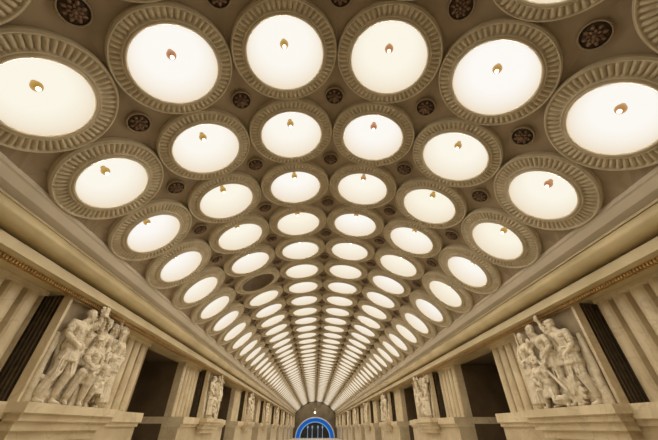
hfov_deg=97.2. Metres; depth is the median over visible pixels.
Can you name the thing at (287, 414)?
sculpture
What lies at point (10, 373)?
grille
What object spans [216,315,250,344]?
ceiling lamp
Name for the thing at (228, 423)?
shelf
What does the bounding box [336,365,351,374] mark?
ceiling lamp
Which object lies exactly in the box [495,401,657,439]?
pedestal
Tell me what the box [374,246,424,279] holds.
ceiling lamp
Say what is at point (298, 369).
ceiling lamp
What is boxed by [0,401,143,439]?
pedestal
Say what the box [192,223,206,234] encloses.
rosette
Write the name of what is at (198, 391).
grille
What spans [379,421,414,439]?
stone ledge
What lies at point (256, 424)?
shelf
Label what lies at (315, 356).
ceiling lamp
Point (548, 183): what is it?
socket
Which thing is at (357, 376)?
ceiling lamp
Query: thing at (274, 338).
ceiling lamp
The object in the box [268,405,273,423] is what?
pylon
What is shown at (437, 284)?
ceiling lamp
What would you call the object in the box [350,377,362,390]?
ceiling lamp
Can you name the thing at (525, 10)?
ceiling lamp
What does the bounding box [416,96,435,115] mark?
rosette
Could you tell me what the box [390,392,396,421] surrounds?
grille
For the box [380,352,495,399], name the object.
ceiling
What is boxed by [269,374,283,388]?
ceiling lamp
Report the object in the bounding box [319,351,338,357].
ceiling lamp
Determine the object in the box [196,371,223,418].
sculpture
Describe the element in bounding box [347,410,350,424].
sculpture
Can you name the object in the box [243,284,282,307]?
ceiling lamp
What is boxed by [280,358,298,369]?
ceiling lamp
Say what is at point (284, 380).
ceiling lamp
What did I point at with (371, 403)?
grille
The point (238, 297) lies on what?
rosette
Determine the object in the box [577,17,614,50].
rosette
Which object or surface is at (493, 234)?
ceiling lamp
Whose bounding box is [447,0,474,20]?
rosette
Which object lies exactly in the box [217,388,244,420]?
pylon
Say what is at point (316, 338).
ceiling lamp
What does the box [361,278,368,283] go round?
rosette
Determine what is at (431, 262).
rosette
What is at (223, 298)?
ceiling lamp
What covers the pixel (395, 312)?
rosette
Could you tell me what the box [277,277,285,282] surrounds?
rosette
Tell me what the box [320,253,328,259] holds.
rosette
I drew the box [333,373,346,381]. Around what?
ceiling lamp
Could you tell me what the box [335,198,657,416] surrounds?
trim
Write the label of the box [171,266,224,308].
ceiling lamp
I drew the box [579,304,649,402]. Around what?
grille
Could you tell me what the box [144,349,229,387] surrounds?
ceiling
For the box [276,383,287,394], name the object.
ceiling lamp
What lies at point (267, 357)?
ceiling lamp
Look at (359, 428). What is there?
stone ledge
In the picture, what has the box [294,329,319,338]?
ceiling lamp
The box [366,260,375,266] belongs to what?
rosette
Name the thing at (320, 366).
ceiling lamp
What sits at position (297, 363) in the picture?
ceiling lamp
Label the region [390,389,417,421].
pylon
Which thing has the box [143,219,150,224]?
socket
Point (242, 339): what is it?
ceiling lamp
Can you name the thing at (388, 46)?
socket
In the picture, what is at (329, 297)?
ceiling lamp
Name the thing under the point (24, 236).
trim
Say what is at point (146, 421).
shelf
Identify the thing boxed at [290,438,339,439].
floor
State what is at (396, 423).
shelf
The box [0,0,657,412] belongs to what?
ceiling
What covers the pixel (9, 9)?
ceiling lamp
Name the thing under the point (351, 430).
stone ledge
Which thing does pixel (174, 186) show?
rosette
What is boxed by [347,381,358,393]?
ceiling lamp
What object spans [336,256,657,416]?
trim
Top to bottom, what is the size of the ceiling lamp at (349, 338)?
0.738 m
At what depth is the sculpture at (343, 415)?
38.70 m
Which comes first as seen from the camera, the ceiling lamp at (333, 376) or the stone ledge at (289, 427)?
the ceiling lamp at (333, 376)
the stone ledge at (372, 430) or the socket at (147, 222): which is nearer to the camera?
the socket at (147, 222)
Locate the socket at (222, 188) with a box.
[220,185,225,192]
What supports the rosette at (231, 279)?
attached to the ceiling at (23, 175)
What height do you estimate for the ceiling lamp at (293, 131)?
0.534 m
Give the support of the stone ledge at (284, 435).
on the floor
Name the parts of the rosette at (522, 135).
recess plate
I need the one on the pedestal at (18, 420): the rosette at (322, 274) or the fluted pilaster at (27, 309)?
the fluted pilaster at (27, 309)
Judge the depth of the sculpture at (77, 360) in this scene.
4.26 m
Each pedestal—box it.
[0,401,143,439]
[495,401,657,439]
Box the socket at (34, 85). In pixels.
[29,80,43,91]
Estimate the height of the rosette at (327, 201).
0.152 m
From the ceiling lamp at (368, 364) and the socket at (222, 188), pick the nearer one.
the socket at (222, 188)
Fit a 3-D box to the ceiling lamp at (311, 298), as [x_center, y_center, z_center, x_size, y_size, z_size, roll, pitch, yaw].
[-0.961,2.952,11.225,1.381,0.534,1.286,1,-36,-2]
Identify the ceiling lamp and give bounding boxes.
[0,0,31,24]
[0,25,118,152]
[47,137,163,219]
[104,0,231,113]
[107,199,191,260]
[123,0,160,2]
[145,238,210,288]
[156,108,249,179]
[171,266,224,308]
[187,171,260,222]
[190,286,235,323]
[205,302,243,335]
[208,214,268,253]
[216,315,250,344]
[223,244,274,276]
[226,325,256,352]
[230,0,336,99]
[233,333,260,358]
[234,266,279,293]
[240,341,264,364]
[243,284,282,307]
[245,347,268,368]
[249,97,331,163]
[250,298,285,319]
[250,352,271,372]
[254,357,273,376]
[256,309,287,328]
[258,361,276,379]
[260,319,289,336]
[261,161,328,206]
[261,365,278,381]
[264,327,291,343]
[264,368,280,384]
[266,371,281,386]
[268,334,293,349]
[269,204,326,237]
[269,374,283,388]
[271,340,294,354]
[271,376,284,390]
[273,378,285,391]
[274,346,295,358]
[275,235,324,260]
[275,381,286,393]
[276,350,296,362]
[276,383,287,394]
[278,355,297,366]
[279,258,323,279]
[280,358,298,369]
[282,362,299,371]
[283,276,322,293]
[283,365,299,374]
[285,368,300,376]
[286,291,321,305]
[286,370,300,379]
[287,373,301,380]
[288,303,320,316]
[288,375,301,382]
[290,313,320,324]
[292,322,319,331]
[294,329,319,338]
[295,336,318,343]
[296,341,318,348]
[297,346,318,353]
[298,351,318,356]
[299,355,317,360]
[300,358,317,363]
[300,362,317,366]
[301,365,317,369]
[301,367,317,371]
[302,370,316,373]
[318,355,337,360]
[318,359,336,363]
[318,362,335,366]
[318,365,334,369]
[318,367,333,371]
[318,370,332,373]
[318,372,331,375]
[319,341,341,349]
[319,346,339,353]
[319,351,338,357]
[320,322,347,332]
[320,329,345,338]
[320,336,343,344]
[321,313,350,325]
[322,291,357,306]
[322,303,353,316]
[323,277,361,294]
[324,259,367,280]
[325,235,374,262]
[327,205,383,239]
[329,162,396,208]
[332,100,414,165]
[332,375,345,383]
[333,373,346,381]
[334,371,348,379]
[335,368,349,377]
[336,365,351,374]
[337,0,442,103]
[337,362,353,372]
[338,359,355,369]
[339,355,357,366]
[340,351,360,363]
[342,346,363,359]
[344,341,366,354]
[345,385,355,395]
[346,335,370,350]
[346,383,356,394]
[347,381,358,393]
[348,328,374,344]
[349,379,360,392]
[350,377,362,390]
[351,320,379,337]
[352,374,365,388]
[354,310,385,330]
[354,371,367,386]
[356,369,370,384]
[358,299,392,320]
[358,366,374,382]
[360,362,377,379]
[362,285,400,309]
[363,358,381,376]
[366,353,386,373]
[368,268,411,296]
[370,348,391,369]
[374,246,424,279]
[374,342,397,365]
[379,335,404,360]
[383,217,442,257]
[384,327,413,354]
[391,317,423,346]
[395,177,466,228]
[399,305,436,337]
[409,289,452,326]
[412,117,503,186]
[422,270,473,312]
[438,17,562,124]
[439,244,501,293]
[461,207,541,267]
[493,0,603,21]
[494,151,603,230]
[544,53,657,170]
[632,0,657,52]
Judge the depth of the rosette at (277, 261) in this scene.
8.41 m
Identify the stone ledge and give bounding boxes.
[131,417,225,439]
[220,421,254,439]
[251,423,269,439]
[266,424,278,439]
[276,425,284,439]
[282,425,288,439]
[287,426,291,439]
[290,426,294,438]
[335,426,339,438]
[339,426,342,439]
[342,425,347,439]
[346,425,354,439]
[353,424,364,439]
[363,423,381,439]
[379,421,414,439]
[410,417,506,439]
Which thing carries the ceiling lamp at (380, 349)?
attached to the ceiling at (23, 175)
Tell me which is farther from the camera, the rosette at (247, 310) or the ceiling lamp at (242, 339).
the ceiling lamp at (242, 339)
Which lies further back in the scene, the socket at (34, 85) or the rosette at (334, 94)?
the rosette at (334, 94)
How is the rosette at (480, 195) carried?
attached to the ceiling at (23, 175)
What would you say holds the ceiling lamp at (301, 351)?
attached to the ceiling at (23, 175)
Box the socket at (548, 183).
[544,179,552,187]
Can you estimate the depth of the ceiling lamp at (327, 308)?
12.42 m
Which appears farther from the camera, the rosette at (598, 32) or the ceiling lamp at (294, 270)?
the ceiling lamp at (294, 270)
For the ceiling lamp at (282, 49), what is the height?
0.534 m
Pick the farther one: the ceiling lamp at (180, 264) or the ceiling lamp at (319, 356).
the ceiling lamp at (319, 356)
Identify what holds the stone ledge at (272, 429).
on the floor
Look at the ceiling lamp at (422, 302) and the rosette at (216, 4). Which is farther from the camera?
the ceiling lamp at (422, 302)
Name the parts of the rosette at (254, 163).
recess plate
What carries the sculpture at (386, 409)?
on the stone ledge at (396, 430)
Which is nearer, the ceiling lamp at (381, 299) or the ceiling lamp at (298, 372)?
the ceiling lamp at (381, 299)
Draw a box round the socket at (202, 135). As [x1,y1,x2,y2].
[199,132,206,140]
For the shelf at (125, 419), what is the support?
attached to the pedestal at (18, 420)
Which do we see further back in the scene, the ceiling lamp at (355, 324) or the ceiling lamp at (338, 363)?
the ceiling lamp at (338, 363)
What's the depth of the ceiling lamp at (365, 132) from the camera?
5.08 m
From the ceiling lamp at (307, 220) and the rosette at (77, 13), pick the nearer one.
the rosette at (77, 13)
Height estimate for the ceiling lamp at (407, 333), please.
1.039 m
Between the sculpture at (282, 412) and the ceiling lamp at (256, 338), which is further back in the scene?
the sculpture at (282, 412)
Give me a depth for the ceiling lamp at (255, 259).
7.93 m
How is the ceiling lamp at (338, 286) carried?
attached to the ceiling at (23, 175)
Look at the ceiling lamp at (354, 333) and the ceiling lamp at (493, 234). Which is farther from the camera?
the ceiling lamp at (354, 333)
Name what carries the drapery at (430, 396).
hanging from the sculpture at (424, 390)
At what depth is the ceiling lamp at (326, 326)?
14.52 m
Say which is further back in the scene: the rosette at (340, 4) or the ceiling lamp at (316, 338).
the ceiling lamp at (316, 338)
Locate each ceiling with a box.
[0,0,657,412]
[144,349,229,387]
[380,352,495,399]
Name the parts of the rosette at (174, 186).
recess plate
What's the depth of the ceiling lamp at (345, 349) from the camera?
17.39 m
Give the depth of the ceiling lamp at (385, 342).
12.74 m
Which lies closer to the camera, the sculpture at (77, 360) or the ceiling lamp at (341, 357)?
the sculpture at (77, 360)
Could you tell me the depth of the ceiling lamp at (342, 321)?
13.43 m
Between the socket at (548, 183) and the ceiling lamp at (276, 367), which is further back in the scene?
the ceiling lamp at (276, 367)
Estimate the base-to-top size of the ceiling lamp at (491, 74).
0.738 m
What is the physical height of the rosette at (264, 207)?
0.192 m
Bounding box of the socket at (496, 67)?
[492,63,501,73]
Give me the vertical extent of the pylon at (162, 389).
1.363 m
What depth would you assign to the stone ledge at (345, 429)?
37.51 m
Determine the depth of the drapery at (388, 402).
15.58 m
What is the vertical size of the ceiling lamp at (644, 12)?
1.039 m
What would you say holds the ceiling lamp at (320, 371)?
attached to the ceiling at (23, 175)
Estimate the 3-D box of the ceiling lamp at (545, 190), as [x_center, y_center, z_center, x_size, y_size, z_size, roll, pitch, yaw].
[3.201,-0.414,4.336,1.091,1.039,1.280,1,-36,-2]
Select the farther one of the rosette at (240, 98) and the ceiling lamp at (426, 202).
the ceiling lamp at (426, 202)
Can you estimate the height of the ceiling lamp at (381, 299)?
0.738 m
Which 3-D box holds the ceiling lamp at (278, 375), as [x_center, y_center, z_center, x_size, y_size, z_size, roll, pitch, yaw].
[-3.956,11.414,20.866,1.087,1.028,1.284,-3,-36,4]
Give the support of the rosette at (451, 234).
attached to the ceiling at (23, 175)
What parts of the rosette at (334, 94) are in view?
recess plate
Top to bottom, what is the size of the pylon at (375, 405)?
1.363 m
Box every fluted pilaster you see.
[0,267,151,411]
[490,271,657,412]
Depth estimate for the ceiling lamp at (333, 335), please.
15.55 m
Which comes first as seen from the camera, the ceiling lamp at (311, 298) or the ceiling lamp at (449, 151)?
the ceiling lamp at (449, 151)
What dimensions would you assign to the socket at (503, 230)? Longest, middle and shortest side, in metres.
0.170 x 0.116 x 0.116 m
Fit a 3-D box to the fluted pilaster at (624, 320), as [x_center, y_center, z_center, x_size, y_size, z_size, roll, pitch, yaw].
[5.466,2.393,4.945,3.000,1.363,4.680,1,-36,-2]
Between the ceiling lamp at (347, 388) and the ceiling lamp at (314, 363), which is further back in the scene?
the ceiling lamp at (347, 388)
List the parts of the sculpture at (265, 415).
relief frame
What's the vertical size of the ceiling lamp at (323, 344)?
0.534 m
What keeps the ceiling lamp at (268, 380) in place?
attached to the ceiling at (23, 175)
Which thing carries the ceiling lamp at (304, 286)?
attached to the ceiling at (23, 175)
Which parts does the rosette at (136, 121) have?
recess plate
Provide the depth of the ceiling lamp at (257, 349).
13.56 m
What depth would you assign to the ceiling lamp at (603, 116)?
3.42 m
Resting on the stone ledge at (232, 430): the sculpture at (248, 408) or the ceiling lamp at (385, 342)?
the sculpture at (248, 408)
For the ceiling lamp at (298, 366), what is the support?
attached to the ceiling at (23, 175)
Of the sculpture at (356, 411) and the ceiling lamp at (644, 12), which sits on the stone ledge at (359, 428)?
the sculpture at (356, 411)
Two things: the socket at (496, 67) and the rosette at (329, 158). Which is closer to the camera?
the socket at (496, 67)
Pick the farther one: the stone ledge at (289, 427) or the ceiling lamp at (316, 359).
the stone ledge at (289, 427)
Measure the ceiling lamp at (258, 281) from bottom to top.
0.738 m
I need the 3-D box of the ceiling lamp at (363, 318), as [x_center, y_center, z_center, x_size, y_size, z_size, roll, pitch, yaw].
[1.693,4.170,12.075,1.295,0.738,1.286,1,-36,-2]
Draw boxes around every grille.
[0,296,63,400]
[189,371,205,417]
[237,391,244,420]
[259,401,263,422]
[271,406,273,423]
[358,407,360,423]
[370,401,373,422]
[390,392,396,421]
[432,372,446,417]
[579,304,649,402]
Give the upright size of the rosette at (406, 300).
0.248 m
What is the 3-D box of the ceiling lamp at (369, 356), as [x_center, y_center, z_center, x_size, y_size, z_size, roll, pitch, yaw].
[2.607,7.827,15.846,1.091,1.039,1.280,1,-36,-2]
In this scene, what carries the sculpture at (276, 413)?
on the stone ledge at (272, 429)
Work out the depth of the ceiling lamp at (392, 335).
11.71 m
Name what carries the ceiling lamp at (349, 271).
attached to the ceiling at (23, 175)
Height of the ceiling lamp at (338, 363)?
0.727 m
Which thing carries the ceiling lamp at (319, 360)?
attached to the ceiling at (23, 175)
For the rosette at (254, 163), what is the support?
attached to the ceiling at (23, 175)
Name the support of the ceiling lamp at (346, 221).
attached to the ceiling at (23, 175)
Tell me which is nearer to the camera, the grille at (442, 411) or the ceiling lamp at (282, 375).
the grille at (442, 411)
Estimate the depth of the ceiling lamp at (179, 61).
3.62 m
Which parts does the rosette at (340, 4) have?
recess plate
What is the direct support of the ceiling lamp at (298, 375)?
attached to the ceiling at (23, 175)
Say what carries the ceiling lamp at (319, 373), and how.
attached to the ceiling at (23, 175)
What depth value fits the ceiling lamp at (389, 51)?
3.98 m
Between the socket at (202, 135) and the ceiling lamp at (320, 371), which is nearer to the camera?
the socket at (202, 135)
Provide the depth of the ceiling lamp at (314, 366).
23.84 m
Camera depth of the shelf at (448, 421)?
8.28 m
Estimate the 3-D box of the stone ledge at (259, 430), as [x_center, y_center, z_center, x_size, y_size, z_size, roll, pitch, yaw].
[-6.189,15.681,20.829,3.440,1.750,4.696,1,-36,-2]
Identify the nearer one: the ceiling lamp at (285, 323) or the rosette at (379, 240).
the rosette at (379, 240)
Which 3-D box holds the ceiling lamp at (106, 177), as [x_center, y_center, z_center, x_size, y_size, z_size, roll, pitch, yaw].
[-3.089,-0.567,4.122,1.091,1.039,1.280,1,-36,-2]
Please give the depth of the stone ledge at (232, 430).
13.87 m
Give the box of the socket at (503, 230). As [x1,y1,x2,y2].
[500,227,506,232]
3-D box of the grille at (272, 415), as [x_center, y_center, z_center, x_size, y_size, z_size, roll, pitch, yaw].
[-5.381,18.535,27.492,0.352,1.363,1.600,1,-36,-2]
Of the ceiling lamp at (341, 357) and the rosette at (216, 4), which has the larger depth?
the ceiling lamp at (341, 357)
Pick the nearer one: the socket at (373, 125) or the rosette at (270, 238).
the socket at (373, 125)
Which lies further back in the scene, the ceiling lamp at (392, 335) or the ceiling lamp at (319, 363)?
the ceiling lamp at (319, 363)
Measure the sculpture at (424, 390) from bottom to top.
1.408 m
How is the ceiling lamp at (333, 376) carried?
attached to the ceiling at (23, 175)
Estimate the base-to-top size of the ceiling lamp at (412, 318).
1.039 m
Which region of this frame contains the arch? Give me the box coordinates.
[295,417,334,437]
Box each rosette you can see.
[53,0,92,27]
[125,111,150,132]
[166,179,184,194]
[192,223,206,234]
[206,0,230,9]
[211,254,222,263]
[224,276,234,284]
[231,89,251,109]
[235,294,243,300]
[243,308,250,313]
[247,157,263,170]
[258,202,271,212]
[266,234,277,242]
[272,258,281,264]
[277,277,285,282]
[280,292,288,296]
[319,272,327,277]
[320,228,331,236]
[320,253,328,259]
[321,196,333,206]
[323,151,337,164]
[325,85,343,104]
[329,0,351,8]
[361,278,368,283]
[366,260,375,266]
[373,236,384,244]
[383,205,395,215]
[392,310,399,315]
[396,161,411,175]
[401,297,409,303]
[412,280,421,287]
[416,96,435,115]
[426,258,437,267]
[445,229,458,240]
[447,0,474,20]
[471,188,489,202]
[510,125,535,145]
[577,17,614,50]
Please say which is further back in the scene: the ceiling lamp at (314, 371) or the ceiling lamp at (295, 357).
the ceiling lamp at (314, 371)
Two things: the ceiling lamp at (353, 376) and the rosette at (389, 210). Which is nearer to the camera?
the rosette at (389, 210)
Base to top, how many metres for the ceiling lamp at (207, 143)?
0.738 m
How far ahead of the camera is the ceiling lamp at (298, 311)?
12.37 m
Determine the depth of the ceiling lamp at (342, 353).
18.42 m
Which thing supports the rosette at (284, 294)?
attached to the ceiling at (23, 175)
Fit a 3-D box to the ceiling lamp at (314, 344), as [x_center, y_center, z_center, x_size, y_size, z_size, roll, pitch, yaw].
[-1.285,7.447,17.503,1.381,0.534,1.286,1,-36,-2]
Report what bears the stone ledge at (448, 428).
on the floor
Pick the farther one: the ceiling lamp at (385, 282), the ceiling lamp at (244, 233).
the ceiling lamp at (385, 282)
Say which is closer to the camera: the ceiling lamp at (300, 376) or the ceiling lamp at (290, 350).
the ceiling lamp at (290, 350)
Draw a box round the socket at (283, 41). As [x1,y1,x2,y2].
[280,38,287,48]
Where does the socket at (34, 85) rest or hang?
attached to the ceiling lamp at (56, 95)
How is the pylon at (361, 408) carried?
on the stone ledge at (359, 428)
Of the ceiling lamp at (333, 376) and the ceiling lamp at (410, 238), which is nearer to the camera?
the ceiling lamp at (410, 238)
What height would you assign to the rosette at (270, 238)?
0.192 m
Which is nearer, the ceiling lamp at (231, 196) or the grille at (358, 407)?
the ceiling lamp at (231, 196)
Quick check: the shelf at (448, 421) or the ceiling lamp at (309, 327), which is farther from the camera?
the ceiling lamp at (309, 327)
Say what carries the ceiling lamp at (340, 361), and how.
attached to the ceiling at (23, 175)
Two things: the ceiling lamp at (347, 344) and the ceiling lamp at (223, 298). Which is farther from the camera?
the ceiling lamp at (347, 344)
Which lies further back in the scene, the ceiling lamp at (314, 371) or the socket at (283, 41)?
the ceiling lamp at (314, 371)
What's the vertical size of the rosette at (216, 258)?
0.248 m
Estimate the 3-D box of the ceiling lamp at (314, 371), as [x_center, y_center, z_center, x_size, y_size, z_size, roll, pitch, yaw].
[-1.715,13.444,25.871,1.379,0.517,1.284,-1,-36,1]
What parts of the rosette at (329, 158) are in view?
recess plate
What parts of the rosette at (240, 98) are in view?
recess plate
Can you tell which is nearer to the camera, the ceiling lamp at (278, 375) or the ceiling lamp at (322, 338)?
the ceiling lamp at (322, 338)
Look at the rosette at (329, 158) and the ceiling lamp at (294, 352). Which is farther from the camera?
the ceiling lamp at (294, 352)
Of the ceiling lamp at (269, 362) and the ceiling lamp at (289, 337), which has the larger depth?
the ceiling lamp at (269, 362)
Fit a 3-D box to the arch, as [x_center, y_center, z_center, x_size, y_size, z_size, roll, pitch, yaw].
[-2.499,37.280,52.150,7.084,3.091,0.350,1,-36,-2]
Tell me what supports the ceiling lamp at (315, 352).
attached to the ceiling at (23, 175)
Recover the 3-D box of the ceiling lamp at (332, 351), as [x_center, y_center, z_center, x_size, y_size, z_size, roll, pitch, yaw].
[0.048,8.230,18.596,1.381,0.534,1.286,1,-36,-2]
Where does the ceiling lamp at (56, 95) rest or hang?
attached to the ceiling at (23, 175)
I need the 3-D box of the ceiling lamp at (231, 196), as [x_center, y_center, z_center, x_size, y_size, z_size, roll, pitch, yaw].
[-2.012,-0.423,5.659,1.295,0.738,1.286,1,-36,-2]
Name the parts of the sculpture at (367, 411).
relief frame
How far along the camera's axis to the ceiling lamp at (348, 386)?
26.20 m
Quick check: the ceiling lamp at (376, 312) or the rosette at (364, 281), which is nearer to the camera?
the rosette at (364, 281)
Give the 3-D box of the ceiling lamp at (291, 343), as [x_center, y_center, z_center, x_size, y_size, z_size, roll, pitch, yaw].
[-2.551,7.068,16.123,1.295,0.738,1.286,1,-36,-2]
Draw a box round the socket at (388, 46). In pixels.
[385,43,392,53]
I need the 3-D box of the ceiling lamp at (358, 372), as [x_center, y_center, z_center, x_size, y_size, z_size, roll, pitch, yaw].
[2.396,10.819,20.035,1.083,1.028,1.280,1,-36,-2]
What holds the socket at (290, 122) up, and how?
attached to the ceiling lamp at (293, 131)
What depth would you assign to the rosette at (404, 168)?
5.38 m
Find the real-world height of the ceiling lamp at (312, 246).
0.534 m
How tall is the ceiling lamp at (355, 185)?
0.534 m
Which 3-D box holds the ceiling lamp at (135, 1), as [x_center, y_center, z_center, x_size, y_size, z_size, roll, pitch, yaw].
[-1.850,-2.670,2.520,1.295,0.738,1.286,1,-36,-2]
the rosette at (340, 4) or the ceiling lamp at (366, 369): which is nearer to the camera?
the rosette at (340, 4)
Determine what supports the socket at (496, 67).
attached to the ceiling lamp at (491, 74)
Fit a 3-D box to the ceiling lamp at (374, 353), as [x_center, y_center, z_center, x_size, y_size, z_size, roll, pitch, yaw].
[2.661,7.077,14.800,1.091,1.039,1.280,1,-36,-2]
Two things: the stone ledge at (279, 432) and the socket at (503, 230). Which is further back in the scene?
the stone ledge at (279, 432)
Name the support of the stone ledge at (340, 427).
on the floor
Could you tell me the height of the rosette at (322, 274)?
0.152 m
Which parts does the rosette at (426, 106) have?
recess plate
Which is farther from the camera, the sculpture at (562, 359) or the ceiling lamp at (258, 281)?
the ceiling lamp at (258, 281)
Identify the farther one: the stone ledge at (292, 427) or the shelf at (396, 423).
the stone ledge at (292, 427)
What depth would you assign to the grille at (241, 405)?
15.49 m
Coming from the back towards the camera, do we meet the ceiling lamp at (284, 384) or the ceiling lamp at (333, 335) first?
the ceiling lamp at (284, 384)
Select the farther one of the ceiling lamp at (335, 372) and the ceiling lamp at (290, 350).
the ceiling lamp at (335, 372)
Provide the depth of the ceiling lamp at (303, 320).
13.36 m
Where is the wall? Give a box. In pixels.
[293,401,336,437]
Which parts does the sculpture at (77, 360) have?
carved seat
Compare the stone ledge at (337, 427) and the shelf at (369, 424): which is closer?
the shelf at (369, 424)
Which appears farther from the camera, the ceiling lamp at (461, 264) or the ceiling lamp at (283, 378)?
the ceiling lamp at (283, 378)
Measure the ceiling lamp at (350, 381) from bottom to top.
1.028 m
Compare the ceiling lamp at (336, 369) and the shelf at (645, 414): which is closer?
the shelf at (645, 414)
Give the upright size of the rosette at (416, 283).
0.248 m
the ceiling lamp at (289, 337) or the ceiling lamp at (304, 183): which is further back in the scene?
the ceiling lamp at (289, 337)
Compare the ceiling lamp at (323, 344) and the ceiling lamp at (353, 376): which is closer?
the ceiling lamp at (323, 344)
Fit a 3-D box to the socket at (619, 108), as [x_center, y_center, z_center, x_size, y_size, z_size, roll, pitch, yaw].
[3.433,-1.314,3.407,0.116,0.170,0.116,38,-29,22]
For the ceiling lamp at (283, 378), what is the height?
1.028 m
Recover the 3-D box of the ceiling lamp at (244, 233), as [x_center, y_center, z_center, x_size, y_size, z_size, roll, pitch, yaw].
[-2.066,0.326,6.706,1.295,0.738,1.286,1,-36,-2]
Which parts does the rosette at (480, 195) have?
recess plate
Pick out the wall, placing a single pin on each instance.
(322, 410)
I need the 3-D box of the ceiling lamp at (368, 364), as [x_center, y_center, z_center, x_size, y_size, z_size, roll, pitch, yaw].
[2.554,8.576,16.892,1.091,1.039,1.280,1,-36,-2]
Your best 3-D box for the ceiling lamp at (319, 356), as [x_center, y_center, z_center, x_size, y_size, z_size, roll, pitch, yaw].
[-0.061,9.732,20.686,1.374,0.517,1.295,-7,-36,10]
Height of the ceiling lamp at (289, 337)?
0.738 m
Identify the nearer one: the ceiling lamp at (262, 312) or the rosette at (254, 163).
the rosette at (254, 163)
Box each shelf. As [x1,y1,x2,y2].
[0,401,143,426]
[138,417,225,426]
[225,421,253,426]
[253,423,262,426]
[363,423,379,426]
[379,421,409,426]
[410,417,499,426]
[495,401,657,426]
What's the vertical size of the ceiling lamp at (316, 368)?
0.517 m
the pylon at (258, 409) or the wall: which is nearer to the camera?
the pylon at (258, 409)
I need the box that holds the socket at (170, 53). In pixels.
[166,49,175,59]
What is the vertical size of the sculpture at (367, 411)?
1.408 m
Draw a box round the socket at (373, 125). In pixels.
[370,122,376,129]
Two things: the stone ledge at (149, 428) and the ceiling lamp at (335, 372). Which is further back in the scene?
the ceiling lamp at (335, 372)
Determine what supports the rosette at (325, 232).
attached to the ceiling at (23, 175)
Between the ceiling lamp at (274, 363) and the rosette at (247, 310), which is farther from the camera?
the ceiling lamp at (274, 363)
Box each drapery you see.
[387,401,390,421]
[428,386,435,417]
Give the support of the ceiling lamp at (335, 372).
attached to the ceiling at (23, 175)
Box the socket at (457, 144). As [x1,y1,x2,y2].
[454,141,461,148]
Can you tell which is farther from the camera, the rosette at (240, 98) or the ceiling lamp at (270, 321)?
the ceiling lamp at (270, 321)
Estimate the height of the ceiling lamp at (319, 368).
0.517 m
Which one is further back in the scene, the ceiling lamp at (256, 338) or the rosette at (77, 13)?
the ceiling lamp at (256, 338)
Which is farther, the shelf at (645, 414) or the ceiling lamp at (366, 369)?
the ceiling lamp at (366, 369)
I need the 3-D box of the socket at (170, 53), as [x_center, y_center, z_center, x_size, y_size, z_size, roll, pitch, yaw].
[-2.016,-2.118,3.702,0.116,0.170,0.116,-20,-32,-17]
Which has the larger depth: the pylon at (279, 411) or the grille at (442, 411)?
the pylon at (279, 411)
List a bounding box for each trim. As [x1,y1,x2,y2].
[0,188,295,415]
[0,251,293,416]
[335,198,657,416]
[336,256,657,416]
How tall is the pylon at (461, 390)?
1.363 m
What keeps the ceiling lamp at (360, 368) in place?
attached to the ceiling at (23, 175)
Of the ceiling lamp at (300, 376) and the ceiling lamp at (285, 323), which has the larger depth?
the ceiling lamp at (300, 376)
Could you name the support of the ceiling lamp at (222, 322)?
attached to the ceiling at (23, 175)
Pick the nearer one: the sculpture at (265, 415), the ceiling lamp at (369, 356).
the ceiling lamp at (369, 356)
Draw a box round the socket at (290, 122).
[287,119,293,126]
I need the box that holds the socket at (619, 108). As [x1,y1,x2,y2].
[614,103,627,113]
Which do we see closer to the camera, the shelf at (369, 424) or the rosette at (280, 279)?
the rosette at (280, 279)
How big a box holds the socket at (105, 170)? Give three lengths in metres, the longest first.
0.170 x 0.116 x 0.116 m
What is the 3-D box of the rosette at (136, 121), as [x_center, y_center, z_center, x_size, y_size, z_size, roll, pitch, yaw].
[-2.566,-1.324,3.898,0.294,0.248,0.292,1,-36,-2]
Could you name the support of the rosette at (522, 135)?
attached to the ceiling at (23, 175)
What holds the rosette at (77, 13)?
attached to the ceiling at (23, 175)
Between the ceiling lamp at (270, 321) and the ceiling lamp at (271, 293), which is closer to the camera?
the ceiling lamp at (271, 293)
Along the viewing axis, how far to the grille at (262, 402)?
21.14 m
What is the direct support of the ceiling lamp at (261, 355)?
attached to the ceiling at (23, 175)
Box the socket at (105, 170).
[100,166,109,174]
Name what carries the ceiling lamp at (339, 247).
attached to the ceiling at (23, 175)
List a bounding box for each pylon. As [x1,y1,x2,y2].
[127,362,224,417]
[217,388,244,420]
[252,399,263,422]
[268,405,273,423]
[278,410,280,424]
[351,410,353,424]
[358,406,364,423]
[370,400,381,422]
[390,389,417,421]
[412,364,510,417]
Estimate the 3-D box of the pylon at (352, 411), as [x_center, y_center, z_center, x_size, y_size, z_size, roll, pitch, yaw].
[3.992,22.866,33.541,3.000,1.363,4.680,1,-36,-2]
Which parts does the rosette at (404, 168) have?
recess plate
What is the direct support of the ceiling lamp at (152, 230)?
attached to the ceiling at (23, 175)
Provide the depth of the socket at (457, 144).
4.85 m
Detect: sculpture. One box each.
[6,295,129,407]
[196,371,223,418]
[241,391,254,421]
[261,401,269,422]
[273,407,278,423]
[280,410,284,424]
[285,413,288,424]
[342,413,345,424]
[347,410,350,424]
[353,407,358,423]
[363,401,370,422]
[380,392,392,421]
[413,372,439,418]
[513,303,629,408]
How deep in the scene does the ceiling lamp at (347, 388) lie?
27.31 m

